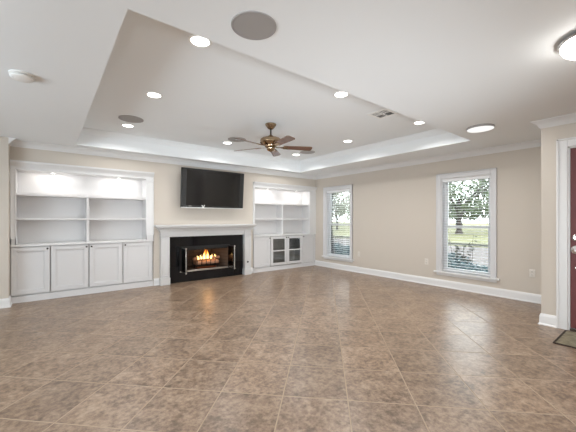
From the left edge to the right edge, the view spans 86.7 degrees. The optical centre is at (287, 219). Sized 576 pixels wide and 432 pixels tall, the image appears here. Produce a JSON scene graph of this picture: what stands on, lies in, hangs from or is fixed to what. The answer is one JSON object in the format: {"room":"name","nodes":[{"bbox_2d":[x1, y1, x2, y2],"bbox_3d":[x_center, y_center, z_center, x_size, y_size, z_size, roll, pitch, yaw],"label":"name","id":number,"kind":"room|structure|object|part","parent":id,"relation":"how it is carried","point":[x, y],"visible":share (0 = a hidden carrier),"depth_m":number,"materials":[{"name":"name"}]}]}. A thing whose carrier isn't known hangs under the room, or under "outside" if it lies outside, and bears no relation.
{"room":"living room","nodes":[
{"label":"living room","id":0,"kind":"room"},
{"bbox_2d":[0,136,9,298],"bbox_3d":[-5.592,0.045,3.502,3.540,2.510,0.220,0,0,-38],"label":"wall partition","id":1,"kind":"structure","parent":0,"point":[4,146],"depth_m":4.48,"materials":[{"name":"beige paint"}]},
{"bbox_2d":[0,296,11,308],"bbox_3d":[-5.566,1.231,3.492,3.568,0.138,0.228,0,0,-38],"label":"baseboard","id":2,"kind":"structure","parent":1,"relation":"attached to","point":[5,302],"depth_m":4.48,"materials":[{"name":"white paint"}]},
{"bbox_2d":[10,146,314,295],"bbox_3d":[-3.253,0.045,5.883,10.160,2.510,0.630,0,0,-38],"label":"wall","id":3,"kind":"structure","parent":0,"point":[167,177],"depth_m":6.15,"materials":[{"name":"beige paint"}]},
{"bbox_2d":[154,278,158,285],"bbox_3d":[-2.578,1.231,5.995,0.110,0.138,0.028,0,0,-38],"label":"baseboard","id":4,"kind":"structure","parent":3,"relation":"attached to","point":[156,280],"depth_m":5.99,"materials":[{"name":"white paint"}]},
{"bbox_2d":[180,167,243,208],"bbox_3d":[-1.626,-0.636,6.620,1.425,0.814,0.219,0,0,-38],"label":"television","id":5,"kind":"object","parent":3,"relation":"attached to","point":[200,188],"visible":1,"depth_m":6.52,"materials":[{"name":"black plastic"}]},
{"bbox_3d":[-1.609,-0.241,6.598,1.425,0.020,0.042,0,5,-38],"label":"trim","id":6,"kind":"part","parent":5,"relation":"part of","materials":[{"name":"silver metal"}]},
{"bbox_2d":[0,0,575,175],"bbox_3d":[-0.307,-1.420,2.017,10.410,0.420,10.350,0,0,-38],"label":"ceiling","id":7,"kind":"structure","parent":0,"point":[451,66],"depth_m":2.76,"materials":[{"name":"white paint"}]},
{"bbox_2d":[8,70,34,82],"bbox_3d":[-2.223,-1.188,2.551,0.170,0.045,0.170,0,0,-38],"label":"smoke detector","id":8,"kind":"object","parent":7,"relation":"attached to","point":[18,75],"visible":1,"depth_m":2.51,"materials":[{"name":"white plastic"}]},
{"bbox_2d":[121,124,134,127],"bbox_3d":[-2.546,-1.486,4.855,0.190,0.008,0.190,0,0,-38],"label":"recessed light","id":9,"kind":"object","parent":7,"relation":"in","point":[123,125],"visible":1,"depth_m":4.84,"materials":[{"name":"white plastic"}]},
{"bbox_2d":[118,115,143,122],"bbox_3d":[-2.329,-1.486,4.529,0.336,0.009,0.336,0,0,-38],"label":"ceiling speaker","id":10,"kind":"object","parent":7,"relation":"attached to","point":[128,118],"visible":1,"depth_m":4.49,"materials":[{"name":"grey plastic"}]},
{"bbox_2d":[145,92,162,98],"bbox_3d":[-1.607,-1.486,3.660,0.190,0.008,0.190,0,0,-38],"label":"recessed light","id":11,"kind":"object","parent":7,"relation":"in","point":[155,95],"visible":1,"depth_m":3.66,"materials":[{"name":"white plastic"}]},
{"bbox_2d":[188,35,211,47],"bbox_3d":[-0.735,-1.486,2.552,0.190,0.008,0.190,0,0,-38],"label":"recessed light","id":12,"kind":"object","parent":7,"relation":"in","point":[195,40],"visible":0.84,"depth_m":2.55,"materials":[{"name":"white plastic"}]},
{"bbox_2d":[228,137,245,141],"bbox_3d":[-0.951,-1.486,5.690,0.336,0.009,0.336,0,0,-38],"label":"ceiling speaker","id":13,"kind":"object","parent":7,"relation":"attached to","point":[233,139],"visible":0.87,"depth_m":5.67,"materials":[{"name":"grey"}]},
{"bbox_2d":[231,11,275,39],"bbox_3d":[-0.213,-1.206,1.910,0.282,0.009,0.282,0,0,-38],"label":"ceiling speaker","id":14,"kind":"object","parent":7,"relation":"attached to","point":[252,25],"visible":1,"depth_m":1.89,"materials":[{"name":"grey"}]},
{"bbox_2d":[81,127,448,164],"bbox_3d":[-0.311,-1.448,4.819,4.750,0.085,4.060,0,0,-38],"label":"trim","id":15,"kind":"structure","parent":7,"relation":"attached to","point":[90,131],"depth_m":5.93,"materials":[{"name":"white paint"}]},
{"bbox_2d":[235,122,311,156],"bbox_3d":[-0.274,-1.255,4.738,1.274,0.470,1.273,0,0,-38],"label":"ceiling fan","id":16,"kind":"object","parent":7,"relation":"hanging from","point":[270,142],"visible":1,"depth_m":4.70,"materials":[{"name":"brown wood"}]},
{"bbox_3d":[-0.563,-1.131,4.457,0.134,0.037,0.465,0,0,43],"label":"blade","id":17,"kind":"part","parent":16,"relation":"part of","materials":[{"name":"brown wood"}]},
{"bbox_3d":[-0.220,-1.131,5.205,0.134,0.037,0.465,0,0,7],"label":"blade","id":18,"kind":"part","parent":16,"relation":"part of","materials":[{"name":"brown wood"}]},
{"bbox_3d":[-0.059,-1.131,4.398,0.134,0.037,0.465,0,0,-29],"label":"blade","id":19,"kind":"part","parent":16,"relation":"part of","materials":[{"name":"brown wood"}]},
{"bbox_3d":[0.154,-1.131,4.860,0.465,0.037,0.134,0,0,-11],"label":"blade","id":20,"kind":"part","parent":16,"relation":"part of","materials":[{"name":"brown wood"}]},
{"bbox_2d":[300,150,314,153],"bbox_3d":[0.430,-1.486,6.764,0.336,0.009,0.336,0,0,-38],"label":"ceiling speaker","id":21,"kind":"object","parent":7,"relation":"attached to","point":[310,151],"visible":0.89,"depth_m":6.77,"materials":[{"name":"grey"}]},
{"bbox_2d":[333,91,348,97],"bbox_3d":[0.634,-1.486,3.642,0.190,0.008,0.190,0,0,-38],"label":"recessed light","id":22,"kind":"object","parent":7,"relation":"in","point":[340,94],"visible":0.86,"depth_m":3.63,"materials":[{"name":"white plastic"}]},
{"bbox_2d":[367,108,397,118],"bbox_3d":[1.333,-1.486,4.306,0.310,0.007,0.310,0,0,-38],"label":"ceiling vent","id":23,"kind":"object","parent":7,"relation":"in","point":[382,113],"visible":0.98,"depth_m":4.29,"materials":[{"name":"white plastic"}]},
{"bbox_2d":[413,121,424,124],"bbox_3d":[2.028,-1.486,4.700,0.190,0.008,0.190,0,0,-38],"label":"recessed light","id":24,"kind":"object","parent":7,"relation":"in","point":[416,122],"visible":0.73,"depth_m":4.73,"materials":[{"name":"white plastic"}]},
{"bbox_2d":[466,124,494,132],"bbox_3d":[2.530,-1.191,4.013,0.316,0.038,0.316,0,0,-38],"label":"recessed light","id":25,"kind":"object","parent":7,"relation":"in","point":[480,127],"visible":1,"depth_m":3.95,"materials":[{"name":"white"}]},
{"bbox_2d":[557,32,575,59],"bbox_3d":[2.023,-1.141,2.005,0.384,0.138,0.384,0,0,-38],"label":"light","id":26,"kind":"object","parent":7,"relation":"attached to","point":[566,48],"visible":1,"depth_m":2.04,"materials":[{"name":"white glass"}]},
{"bbox_3d":[2.023,-1.134,2.005,0.356,0.092,0.356,0,0,-38],"label":"lamp shade","id":27,"kind":"part","parent":26,"relation":"part of","materials":[{"name":"white glass"}]},
{"bbox_2d":[0,263,575,431],"bbox_3d":[-0.307,1.400,2.017,10.410,0.200,10.350,0,0,-38],"label":"floor","id":28,"kind":"structure","parent":0,"point":[314,348],"depth_m":2.85,"materials":[{"name":"tile"}]},
{"bbox_2d":[11,246,49,303],"bbox_3d":[-4.152,0.864,4.935,0.484,0.872,0.348,0,0,-38],"label":"base cabinet","id":29,"kind":"object","parent":28,"relation":"on","point":[30,265],"visible":0.89,"depth_m":4.83,"materials":[{"name":"white paint"}]},
{"bbox_2d":[10,239,153,246],"bbox_3d":[-3.535,0.411,5.435,2.076,0.033,0.345,0,0,-38],"label":"countertop","id":30,"kind":"structure","parent":29,"relation":"on","point":[127,240],"depth_m":5.19,"materials":[{"name":"white paint"}]},
{"bbox_2d":[10,160,154,244],"bbox_3d":[-3.521,-0.255,5.417,2.076,1.300,0.392,0,0,-38],"label":"bookcase","id":31,"kind":"object","parent":30,"relation":"on","point":[73,203],"visible":1,"depth_m":5.39,"materials":[{"name":"white paint"}]},
{"bbox_3d":[-4.319,-0.190,4.844,0.020,1.170,0.275,0,0,-38],"label":"panel","id":32,"kind":"part","parent":31,"relation":"part of","materials":[{"name":"white paint"}]},
{"bbox_3d":[-3.955,-0.003,5.140,0.918,0.031,0.260,0,0,-38],"label":"shelf","id":33,"kind":"part","parent":31,"relation":"part of","materials":[{"name":"white paint"}]},
{"bbox_3d":[-3.576,-0.790,5.429,1.912,0.030,0.275,0,0,-38],"label":"panel","id":34,"kind":"part","parent":31,"relation":"part of","materials":[{"name":"white paint"}]},
{"bbox_3d":[-3.580,-0.389,5.435,1.872,0.033,0.260,0,0,-38],"label":"shelf","id":35,"kind":"part","parent":31,"relation":"part of","materials":[{"name":"white paint"}]},
{"bbox_3d":[-3.425,-0.860,5.295,2.076,0.090,0.082,0,0,-38],"label":"cornice","id":36,"kind":"part","parent":31,"relation":"part of","materials":[{"name":"white paint"}]},
{"bbox_3d":[-3.205,-0.003,5.729,0.918,0.031,0.260,0,0,-38],"label":"shelf","id":37,"kind":"part","parent":31,"relation":"part of","materials":[{"name":"white paint"}]},
{"bbox_3d":[-2.832,-0.190,6.013,0.020,1.170,0.275,0,0,-38],"label":"panel","id":38,"kind":"part","parent":31,"relation":"part of","materials":[{"name":"white paint"}]},
{"bbox_2d":[50,243,122,298],"bbox_3d":[-3.547,0.864,5.411,1.055,0.872,0.348,0,0,-38],"label":"base cabinet","id":39,"kind":"object","parent":28,"relation":"on","point":[75,269],"visible":0.99,"depth_m":5.26,"materials":[{"name":"white paint"}]},
{"bbox_3d":[-3.670,0.808,5.144,0.515,0.740,0.020,0,0,-38],"label":"door","id":40,"kind":"part","parent":39,"relation":"part of","materials":[{"name":"white paint"}]},
{"bbox_3d":[-3.256,0.808,5.469,0.512,0.740,0.020,0,0,-38],"label":"door","id":41,"kind":"part","parent":39,"relation":"part of","materials":[{"name":"white paint"}]},
{"bbox_2d":[122,241,152,289],"bbox_3d":[-2.924,0.864,5.901,0.530,0.872,0.348,0,0,-38],"label":"base cabinet","id":42,"kind":"object","parent":28,"relation":"on","point":[137,257],"visible":0.94,"depth_m":5.79,"materials":[{"name":"white paint"}]},
{"bbox_2d":[154,224,257,285],"bbox_3d":[-1.815,0.706,6.763,2.270,1.188,0.905,0,0,-38],"label":"fireplace","id":43,"kind":"object","parent":28,"relation":"on","point":[179,244],"depth_m":6.61,"materials":[{"name":"white wood"}]},
{"bbox_3d":[-2.445,0.770,6.048,0.165,1.060,0.110,0,0,-38],"label":"leg","id":44,"kind":"part","parent":43,"relation":"part of","materials":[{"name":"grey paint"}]},
{"bbox_3d":[-2.108,0.835,6.161,0.006,0.468,0.233,0,0,-38],"label":"glass panel","id":45,"kind":"part","parent":43,"relation":"part of","materials":[{"name":"black glass"}]},
{"bbox_3d":[-2.108,0.835,6.161,0.012,0.500,0.265,0,0,-38],"label":"glass door","id":46,"kind":"part","parent":43,"relation":"part of","materials":[{"name":"glass"}]},
{"bbox_3d":[-1.775,0.825,6.607,1.140,0.520,0.016,0,0,-38],"label":"door frame","id":47,"kind":"part","parent":43,"relation":"part of","materials":[{"name":"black metal"}]},
{"bbox_3d":[-1.845,0.990,6.858,0.580,0.191,0.308,0,0,-38],"label":"fire grate","id":48,"kind":"part","parent":43,"relation":"part of","materials":[{"name":"black metal"}]},
{"bbox_2d":[154,224,257,231],"bbox_3d":[-1.676,0.183,6.586,2.270,0.143,0.215,0,0,-38],"label":"mantel shelf","id":49,"kind":"object","parent":43,"relation":"attached to","point":[198,227],"depth_m":6.50,"materials":[{"name":"grey paint"}]},
{"bbox_2d":[195,259,218,264],"bbox_3d":[-1.803,0.951,6.789,0.529,0.101,0.102,0,0,-38],"label":"log","id":50,"kind":"object","parent":43,"relation":"on","point":[212,260],"visible":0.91,"depth_m":6.77,"materials":[{"name":"wood"}]},
{"bbox_3d":[-1.278,0.835,6.814,0.006,0.468,0.233,0,0,-38],"label":"glass panel","id":51,"kind":"part","parent":43,"relation":"part of","materials":[{"name":"black glass"}]},
{"bbox_3d":[-1.278,0.835,6.814,0.012,0.500,0.265,0,0,-38],"label":"glass door","id":52,"kind":"part","parent":43,"relation":"part of","materials":[{"name":"black glass"}]},
{"bbox_3d":[-0.973,0.770,7.205,0.170,1.060,0.110,0,0,-38],"label":"leg","id":53,"kind":"part","parent":43,"relation":"part of","materials":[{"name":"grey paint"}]},
{"bbox_2d":[253,236,270,272],"bbox_3d":[-0.723,0.864,7.633,0.508,0.872,0.348,0,0,-38],"label":"base cabinet","id":54,"kind":"object","parent":28,"relation":"on","point":[261,245],"visible":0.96,"depth_m":7.52,"materials":[{"name":"white paint"}]},
{"bbox_2d":[253,233,315,236],"bbox_3d":[-0.121,0.411,8.121,2.068,0.033,0.345,0,0,-38],"label":"countertop","id":55,"kind":"structure","parent":54,"relation":"on","point":[262,235],"depth_m":7.91,"materials":[{"name":"white paint"}]},
{"bbox_2d":[253,182,316,235],"bbox_3d":[-0.106,-0.255,8.102,2.068,1.300,0.392,0,0,-38],"label":"bookcase","id":56,"kind":"object","parent":55,"relation":"on","point":[277,208],"visible":0.93,"depth_m":8.20,"materials":[{"name":"white paint"}]},
{"bbox_3d":[-0.300,-0.205,8.190,1.825,1.200,0.015,0,0,-38],"label":"panel","id":57,"kind":"part","parent":56,"relation":"part of","materials":[{"name":"white paint"}]},
{"bbox_3d":[-0.215,-0.389,8.082,1.785,0.033,0.260,0,0,-38],"label":"shelf","id":58,"kind":"part","parent":56,"relation":"part of","materials":[{"name":"white paint"}]},
{"bbox_3d":[-0.211,-0.790,8.076,1.825,0.030,0.275,0,0,-38],"label":"panel","id":59,"kind":"part","parent":56,"relation":"part of","materials":[{"name":"white paint"}]},
{"bbox_3d":[-0.011,-0.860,7.981,2.068,0.090,0.082,0,0,-38],"label":"cornice","id":60,"kind":"part","parent":56,"relation":"part of","materials":[{"name":"white paint"}]},
{"bbox_3d":[0.499,-0.190,8.634,0.020,1.170,0.275,0,0,-38],"label":"panel","id":61,"kind":"part","parent":56,"relation":"part of","materials":[{"name":"white paint"}]},
{"bbox_2d":[270,235,301,270],"bbox_3d":[-0.111,0.864,8.114,1.050,0.872,0.348,0,0,-38],"label":"base cabinet","id":62,"kind":"object","parent":28,"relation":"on","point":[285,251],"visible":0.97,"depth_m":8.16,"materials":[{"name":"white wood"}]},
{"bbox_3d":[-0.233,0.808,7.847,0.507,0.740,0.020,0,0,-38],"label":"door","id":63,"kind":"part","parent":62,"relation":"part of","materials":[{"name":"white paint"}]},
{"bbox_3d":[0.177,0.808,8.171,0.510,0.740,0.020,0,0,-38],"label":"door","id":64,"kind":"part","parent":62,"relation":"part of","materials":[{"name":"white paint"}]},
{"bbox_2d":[301,234,314,266],"bbox_3d":[0.499,0.864,8.594,0.500,0.872,0.348,0,0,-38],"label":"base cabinet","id":65,"kind":"object","parent":28,"relation":"on","point":[308,241],"visible":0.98,"depth_m":8.49,"materials":[{"name":"white paint"}]},
{"bbox_2d":[553,330,575,348],"bbox_3d":[3.287,1.294,3.018,0.580,0.012,0.920,0,0,-38],"label":"doormat","id":66,"kind":"object","parent":28,"relation":"on","point":[567,338],"visible":1,"depth_m":3.27,"materials":[{"name":"brown fabric"}]},
{"bbox_2d":[315,147,540,294],"bbox_3d":[2.510,0.045,6.587,0.170,2.510,5.390,0,0,-38],"label":"wall","id":67,"kind":"structure","parent":0,"point":[394,209],"depth_m":6.11,"materials":[{"name":"beige paint"}]},
{"bbox_2d":[322,184,353,261],"bbox_3d":[1.346,0.103,8.026,0.220,1.943,1.100,0,0,-38],"label":"window","id":68,"kind":"structure","parent":67,"relation":"in","point":[327,217],"depth_m":8.29,"materials":[{"name":"white paint"}]},
{"bbox_3d":[1.401,-0.301,8.069,0.006,0.863,0.700,0,0,-38],"label":"pane","id":69,"kind":"part","parent":68,"relation":"part of","materials":[{"name":"clear glass"}]},
{"bbox_3d":[1.377,0.560,8.051,0.006,0.820,0.700,0,0,-38],"label":"pane","id":70,"kind":"part","parent":68,"relation":"part of","materials":[{"name":"clear glass"}]},
{"bbox_3d":[1.314,1.038,8.001,0.140,0.075,1.100,0,0,-38],"label":"sill","id":71,"kind":"part","parent":68,"relation":"part of","materials":[{"name":"white paint"}]},
{"bbox_2d":[327,189,349,257],"bbox_3d":[1.326,0.108,8.011,0.066,1.739,0.808,0,0,-38],"label":"window blind","id":72,"kind":"object","parent":68,"relation":"attached to","point":[345,190],"visible":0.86,"depth_m":8.02,"materials":[{"name":"white plastic"}]},
{"bbox_3d":[1.401,-0.301,8.069,0.030,0.923,0.816,0,0,-38],"label":"sash","id":73,"kind":"part","parent":68,"relation":"part of","materials":[{"name":"white paint"}]},
{"bbox_3d":[1.377,0.560,8.051,0.030,0.880,0.816,0,0,-38],"label":"sash","id":74,"kind":"part","parent":68,"relation":"part of","materials":[{"name":"white paint"}]},
{"bbox_2d":[315,260,540,303],"bbox_3d":[2.401,1.231,6.565,0.028,0.138,5.290,0,0,-38],"label":"baseboard","id":75,"kind":"structure","parent":67,"relation":"attached to","point":[504,293],"depth_m":5.82,"materials":[{"name":"white paint"}]},
{"bbox_2d":[433,168,499,282],"bbox_3d":[3.263,0.103,5.589,0.220,1.943,1.100,0,0,-38],"label":"window","id":76,"kind":"structure","parent":67,"relation":"in","point":[440,200],"depth_m":5.59,"materials":[{"name":"white paint"}]},
{"bbox_2d":[443,175,489,275],"bbox_3d":[3.243,0.108,5.574,0.066,1.739,0.808,0,0,-38],"label":"window blind","id":77,"kind":"object","parent":76,"relation":"attached to","point":[485,177],"visible":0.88,"depth_m":5.56,"materials":[{"name":"white plastic"}]},
{"bbox_3d":[3.247,0.968,5.577,0.050,0.020,0.808,0,0,-38],"label":"rail","id":78,"kind":"part","parent":77,"relation":"part of","materials":[{"name":"white plastic"}]},
{"bbox_3d":[3.231,1.038,5.565,0.140,0.075,1.100,0,0,-38],"label":"sill","id":79,"kind":"part","parent":76,"relation":"part of","materials":[{"name":"white paint"}]},
{"bbox_3d":[3.294,0.560,5.614,0.030,0.880,0.816,0,0,-38],"label":"sash","id":80,"kind":"part","parent":76,"relation":"part of","materials":[{"name":"white paint"}]},
{"bbox_3d":[3.317,-0.301,5.633,0.030,0.923,0.816,0,0,-38],"label":"sash","id":81,"kind":"part","parent":76,"relation":"part of","materials":[{"name":"white paint"}]},
{"bbox_2d":[529,269,534,277],"bbox_3d":[3.821,0.848,4.774,0.010,0.120,0.074,0,0,-38],"label":"wall outlet","id":82,"kind":"object","parent":67,"relation":"attached to","point":[531,272],"visible":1,"depth_m":4.78,"materials":[{"name":"white plastic"}]},
{"bbox_2d":[541,123,575,315],"bbox_3d":[4.899,0.045,2.474,1.160,2.510,4.230,0,0,-38],"label":"wall","id":83,"kind":"structure","parent":0,"point":[549,135],"depth_m":3.71,"materials":[{"name":"beige paint"}]},
{"bbox_2d":[8,113,575,179],"bbox_3d":[1.197,-1.165,2.926,6.420,0.090,9.520,0,0,-38],"label":"trim","id":84,"kind":"structure","parent":83,"relation":"attached to","point":[569,118],"depth_m":5.57,"materials":[{"name":"white paint"}]},
{"bbox_2d":[538,313,555,327],"bbox_3d":[3.618,1.231,4.080,1.188,0.138,0.175,0,0,-38],"label":"baseboard","id":85,"kind":"structure","parent":83,"relation":"attached to","point":[544,319],"depth_m":3.72,"materials":[{"name":"white paint"}]},
{"bbox_2d":[556,137,575,331],"bbox_3d":[3.616,0.175,3.241,0.189,2.250,1.143,0,0,-38],"label":"door","id":86,"kind":"structure","parent":83,"relation":"in","point":[565,154],"depth_m":3.58,"materials":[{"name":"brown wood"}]},
{"bbox_3d":[3.340,0.355,3.488,0.061,0.096,0.169,0,0,-38],"label":"lever handle","id":87,"kind":"part","parent":86,"relation":"part of","materials":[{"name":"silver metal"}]},
{"label":"outside","id":88,"kind":"structure","parent":0,"visible":0},
{"bbox_2d":[335,222,488,247],"bbox_3d":[32.747,1.700,76.653,133.740,0.200,200.000,0,0,-38],"label":"ground","id":89,"kind":"structure","parent":88,"point":[466,234],"depth_m":34.23,"materials":[{"name":"green plant"}]},
{"bbox_2d":[335,192,349,228],"bbox_3d":[7.010,-2.497,45.685,9.766,8.214,11.290,0,0,-38],"label":"tree","id":90,"kind":"object","parent":89,"relation":"on","point":[343,210],"visible":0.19,"depth_m":43.40,"materials":[{"name":"green plant"}]},
{"bbox_2d":[335,194,349,219],"bbox_3d":[13.338,-2.596,62.530,8.546,8.412,11.086,0,0,8],"label":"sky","id":91,"kind":"structure","parent":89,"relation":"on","point":[348,194],"depth_m":61.60,"materials":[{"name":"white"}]},
{"bbox_2d":[335,236,487,246],"bbox_3d":[-8.933,1.540,43.866,0.400,0.120,200.000,0,0,-38],"label":"kerb","id":92,"kind":"object","parent":89,"relation":"on","point":[449,243],"depth_m":18.61,"materials":[{"name":"grey concrete"}]},
{"bbox_2d":[336,242,487,271],"bbox_3d":[2.711,1.160,7.615,1.165,0.945,6.283,0,0,-38],"label":"hedge","id":93,"kind":"object","parent":89,"relation":"on","point":[340,249],"visible":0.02,"depth_m":6.30,"materials":[{"name":"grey plant"}]},
{"bbox_2d":[449,235,476,263],"bbox_3d":[3.675,0.963,6.377,0.306,1.277,0.560,0,0,-26],"label":"shrub","id":94,"kind":"object","parent":89,"relation":"on","point":[457,248],"visible":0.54,"depth_m":6.31,"materials":[{"name":"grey plant"}]},
{"bbox_2d":[449,179,488,233],"bbox_3d":[18.715,-2.039,33.336,9.366,7.322,8.960,0,0,-38],"label":"tree","id":95,"kind":"object","parent":89,"relation":"on","point":[454,213],"visible":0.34,"depth_m":32.43,"materials":[{"name":"green plant"}]},
{"bbox_2d":[462,180,488,222],"bbox_3d":[27.024,-2.191,40.362,8.117,7.613,8.146,0,0,-38],"label":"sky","id":96,"kind":"structure","parent":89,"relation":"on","point":[472,191],"depth_m":41.45,"materials":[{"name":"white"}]},
{"bbox_3d":[-1.878,0.950,6.919,0.527,0.105,0.108,0,0,-38],"label":"log","id":97,"kind":"object","parent":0,"visible":0},
{"bbox_2d":[193,255,209,260],"bbox_3d":[-1.932,0.860,6.802,0.078,0.092,0.420,0,0,38],"label":"log","id":98,"kind":"object","parent":97,"relation":"on","point":[195,258],"visible":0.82,"depth_m":6.73,"materials":[{"name":"ceramic"}]},
{"bbox_2d":[197,251,215,259],"bbox_3d":[-1.836,0.780,6.844,0.449,0.229,0.085,0,0,-38],"label":"fire","id":99,"kind":"object","parent":98,"relation":"on","point":[207,256],"visible":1,"depth_m":6.86,"materials":[{"name":"yellow"}]},
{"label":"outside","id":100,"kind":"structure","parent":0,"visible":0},
{"bbox_2d":[335,238,487,265],"bbox_3d":[-13.413,1.592,40.342,9.600,0.015,200.000,0,0,-38],"label":"road","id":101,"kind":"structure","parent":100,"point":[483,251],"depth_m":14.99,"materials":[{"name":"grey asphalt"}]}
]}

